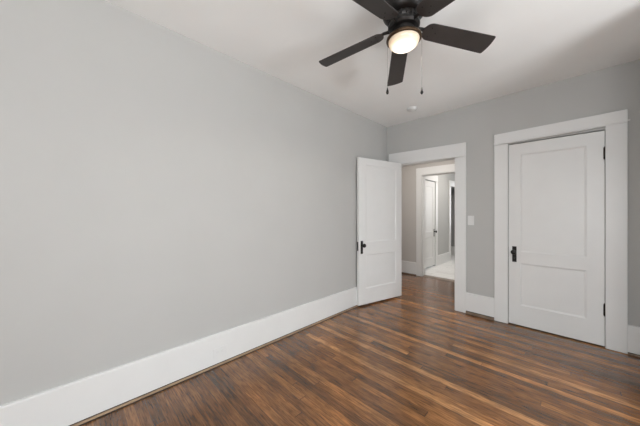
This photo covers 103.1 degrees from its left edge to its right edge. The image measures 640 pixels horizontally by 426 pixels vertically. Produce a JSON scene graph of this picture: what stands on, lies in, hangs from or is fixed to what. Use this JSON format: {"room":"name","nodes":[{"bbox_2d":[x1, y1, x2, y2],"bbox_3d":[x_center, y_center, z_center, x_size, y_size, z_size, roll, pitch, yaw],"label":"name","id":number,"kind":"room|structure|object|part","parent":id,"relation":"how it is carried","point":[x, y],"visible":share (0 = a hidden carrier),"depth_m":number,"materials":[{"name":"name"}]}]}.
{"room":"empty bedroom","nodes":[
{"label":"empty bedroom","id":0,"kind":"room"},
{"bbox_2d":[0,0,386,405],"bbox_3d":[-0.961,-0.045,2.105,5.790,2.600,0.150,0,0,-45],"label":"wall","id":1,"kind":"structure","parent":0,"point":[161,189],"depth_m":1.75,"materials":[{"name":"grey paint"}]},
{"bbox_2d":[0,287,360,425],"bbox_3d":[-0.889,1.126,2.040,5.500,0.258,0.043,0,0,-45],"label":"baseboard","id":2,"kind":"structure","parent":1,"relation":"attached to","point":[80,402],"depth_m":1.78,"materials":[{"name":"white paint"}]},
{"bbox_2d":[82,255,639,425],"bbox_3d":[1.893,1.293,2.819,10.850,0.084,6.050,0,0,-45],"label":"floor","id":3,"kind":"structure","parent":0,"point":[410,358],"depth_m":1.93,"materials":[{"name":"brown wood"}]},
{"bbox_2d":[423,275,454,281],"bbox_3d":[2.368,1.248,4.769,0.150,0.012,0.831,0,0,-45],"label":"threshold","id":4,"kind":"object","parent":3,"relation":"on","point":[428,276],"visible":0.64,"depth_m":4.82,"materials":[{"name":"wood"}]},
{"bbox_2d":[106,0,639,126],"bbox_3d":[0.605,-1.395,0.524,5.790,0.100,4.600,0,0,-45],"label":"ceiling","id":5,"kind":"structure","parent":0,"point":[537,43],"depth_m":2.03,"materials":[{"name":"white paint"}]},
{"bbox_2d":[319,0,495,94],"bbox_3d":[0.487,-1.038,1.545,1.083,0.614,1.120,0,0,-45],"label":"ceiling fan","id":6,"kind":"object","parent":5,"relation":"hanging from","point":[402,18],"visible":1,"depth_m":1.56,"materials":[{"name":"brown metal"}]},
{"bbox_3d":[0.209,-1.107,1.738,0.454,0.006,0.128,-8,8,29],"label":"blade","id":7,"kind":"part","parent":6,"relation":"part of","materials":[{"name":"black wood"}]},
{"bbox_3d":[0.259,-1.107,1.327,0.454,0.006,0.128,-10,19,-42],"label":"blade","id":8,"kind":"part","parent":6,"relation":"part of","materials":[{"name":"black wood"}]},
{"bbox_3d":[0.422,-0.920,1.566,0.014,0.321,0.002,0,0,0],"label":"pull chain","id":9,"kind":"part","parent":6,"relation":"part of","materials":[{"name":"brown metal"}]},
{"bbox_3d":[0.584,-1.107,1.912,0.128,0.006,0.454,-12,-9,9],"label":"blade","id":10,"kind":"part","parent":6,"relation":"part of","materials":[{"name":"black wood"}]},
{"bbox_3d":[0.517,-1.038,1.566,0.182,0.062,0.182,0,0,-45],"label":"lamp shade","id":11,"kind":"part","parent":6,"relation":"part of","materials":[{"name":"beige glass"}]},
{"bbox_3d":[0.665,-1.107,1.247,0.128,0.006,0.454,14,1,-26],"label":"blade","id":12,"kind":"part","parent":6,"relation":"part of","materials":[{"name":"black wood"}]},
{"bbox_3d":[0.866,-1.107,1.609,0.454,0.006,0.128,7,-13,-7],"label":"blade","id":13,"kind":"part","parent":6,"relation":"part of","materials":[{"name":"black wood"}]},
{"bbox_2d":[407,106,416,111],"bbox_3d":[1.181,-1.325,3.261,0.132,0.040,0.132,0,0,-45],"label":"smoke detector","id":14,"kind":"object","parent":5,"relation":"attached to","point":[411,108],"visible":1,"depth_m":3.22,"materials":[{"name":"white plastic"}]},
{"bbox_2d":[402,160,454,261],"bbox_3d":[2.419,-0.045,4.711,0.120,2.600,2.100,0,0,-45],"label":"wall","id":15,"kind":"structure","parent":0,"point":[408,172],"depth_m":5.21,"materials":[{"name":"beige paint"}]},
{"bbox_2d":[402,261,415,275],"bbox_3d":[1.776,1.126,5.245,0.043,0.258,0.435,0,0,-45],"label":"baseboard","id":16,"kind":"structure","parent":15,"relation":"attached to","point":[408,267],"depth_m":5.19,"materials":[{"name":"white paint"}]},
{"bbox_2d":[416,164,454,275],"bbox_3d":[2.362,0.181,4.749,0.148,2.143,1.095,0,0,-45],"label":"door frame","id":17,"kind":"structure","parent":15,"relation":"attached to","point":[448,168],"depth_m":5.04,"materials":[{"name":"white paint"}]},
{"bbox_2d":[425,174,454,265],"bbox_3d":[3.228,-0.045,6.580,3.660,2.600,0.120,0,0,-45],"label":"wall","id":18,"kind":"structure","parent":0,"point":[443,180],"depth_m":6.36,"materials":[{"name":"grey paint"}]},
{"bbox_2d":[425,180,436,267],"bbox_3d":[2.442,0.246,5.695,0.769,1.938,0.104,0,0,-45],"label":"door","id":19,"kind":"structure","parent":18,"relation":"in","point":[430,231],"depth_m":5.78,"materials":[{"name":"white paint"}]},
{"bbox_3d":[2.415,-0.086,5.714,0.547,1.033,0.031,0,0,-45],"label":"panel","id":20,"kind":"part","parent":19,"relation":"part of","materials":[{"name":"white paint"}]},
{"bbox_3d":[2.415,0.789,5.714,0.547,0.468,0.031,0,0,-45],"label":"panel","id":21,"kind":"part","parent":19,"relation":"part of","materials":[{"name":"white paint"}]},
{"bbox_2d":[425,175,437,265],"bbox_3d":[2.440,0.183,5.699,1.020,2.136,0.026,0,0,-45],"label":"door frame","id":22,"kind":"structure","parent":18,"relation":"attached to","point":[431,178],"depth_m":5.99,"materials":[{"name":"white paint"}]},
{"bbox_2d":[438,252,449,264],"bbox_3d":[3.082,1.133,6.337,0.790,0.235,0.022,0,0,-45],"label":"baseboard","id":23,"kind":"structure","parent":18,"relation":"attached to","point":[442,258],"depth_m":6.30,"materials":[{"name":"white paint"}]},
{"bbox_2d":[449,180,454,260],"bbox_3d":[3.685,0.198,7.014,1.020,2.106,0.146,0,0,-45],"label":"door frame","id":24,"kind":"structure","parent":18,"relation":"attached to","point":[451,183],"depth_m":6.65,"materials":[{"name":"white paint"}]},
{"bbox_2d":[451,188,454,246],"bbox_3d":[2.540,-0.045,6.849,3.060,2.600,1.230,0,0,-45],"label":"wall","id":25,"kind":"structure","parent":0,"point":[452,189],"depth_m":7.48,"materials":[{"name":"paint"}]},
{"bbox_2d":[451,246,454,255],"bbox_3d":[3.584,1.117,7.812,0.022,0.265,1.130,0,0,-45],"label":"baseboard","id":26,"kind":"structure","parent":25,"relation":"attached to","point":[452,247],"depth_m":7.47,"materials":[{"name":"white paint"}]},
{"bbox_2d":[387,59,639,326],"bbox_3d":[2.612,-0.045,2.511,0.140,2.600,4.300,0,0,-45],"label":"wall","id":27,"kind":"structure","parent":0,"point":[615,88],"depth_m":2.87,"materials":[{"name":"grey paint"}]},
{"bbox_2d":[357,157,401,305],"bbox_3d":[0.878,0.245,3.584,0.845,1.976,0.106,0,0,-32],"label":"door","id":28,"kind":"structure","parent":27,"relation":"in","point":[379,182],"depth_m":3.57,"materials":[{"name":"white paint"}]},
{"bbox_3d":[0.864,-0.132,3.605,0.590,1.053,0.031,0,0,-31],"label":"panel","id":29,"kind":"part","parent":28,"relation":"part of","materials":[{"name":"white paint"}]},
{"bbox_3d":[0.864,0.794,3.605,0.590,0.458,0.031,0,0,-31],"label":"panel","id":30,"kind":"part","parent":28,"relation":"part of","materials":[{"name":"white paint"}]},
{"bbox_2d":[389,142,465,312],"bbox_3d":[1.502,0.172,3.613,0.168,2.163,1.072,0,0,-45],"label":"door frame","id":31,"kind":"structure","parent":27,"relation":"attached to","point":[457,151],"depth_m":3.24,"materials":[{"name":"white paint"}]},
{"bbox_2d":[468,216,473,224],"bbox_3d":[1.869,0.092,3.148,0.020,0.116,0.070,0,0,-45],"label":"light switch","id":32,"kind":"object","parent":27,"relation":"attached to","point":[470,218],"visible":1,"depth_m":3.15,"materials":[{"name":"white plastic"}]},
{"bbox_2d":[466,292,493,320],"bbox_3d":[1.929,1.126,3.071,0.043,0.258,0.298,0,0,-45],"label":"baseboard","id":33,"kind":"structure","parent":27,"relation":"attached to","point":[480,306],"depth_m":3.06,"materials":[{"name":"white paint"}]},
{"bbox_2d":[508,131,604,345],"bbox_3d":[2.390,0.237,2.611,0.104,2.012,0.742,0,0,-45],"label":"door","id":34,"kind":"structure","parent":27,"relation":"in","point":[556,249],"depth_m":2.59,"materials":[{"name":"white paint"}]},
{"bbox_3d":[2.178,0.460,2.846,0.005,0.174,0.040,0,0,-45],"label":"lock plate","id":35,"kind":"part","parent":34,"relation":"part of","materials":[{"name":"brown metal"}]},
{"bbox_3d":[2.405,-0.110,2.641,0.031,1.079,0.507,0,0,-45],"label":"panel","id":36,"kind":"part","parent":34,"relation":"part of","materials":[{"name":"white paint"}]},
{"bbox_3d":[2.405,0.789,2.641,0.031,0.468,0.507,0,0,-45],"label":"panel","id":37,"kind":"part","parent":34,"relation":"part of","materials":[{"name":"white paint"}]},
{"bbox_2d":[494,109,629,353],"bbox_3d":[2.392,0.165,2.612,0.032,2.176,1.014,0,0,-45],"label":"door frame","id":38,"kind":"structure","parent":27,"relation":"attached to","point":[615,123],"depth_m":2.34,"materials":[{"name":"white paint"}]},
{"bbox_2d":[628,325,639,357],"bbox_3d":[2.775,1.126,2.217,0.043,0.258,0.114,0,0,-45],"label":"baseboard","id":39,"kind":"structure","parent":27,"relation":"attached to","point":[633,331],"depth_m":2.23,"materials":[{"name":"white paint"}]}
]}

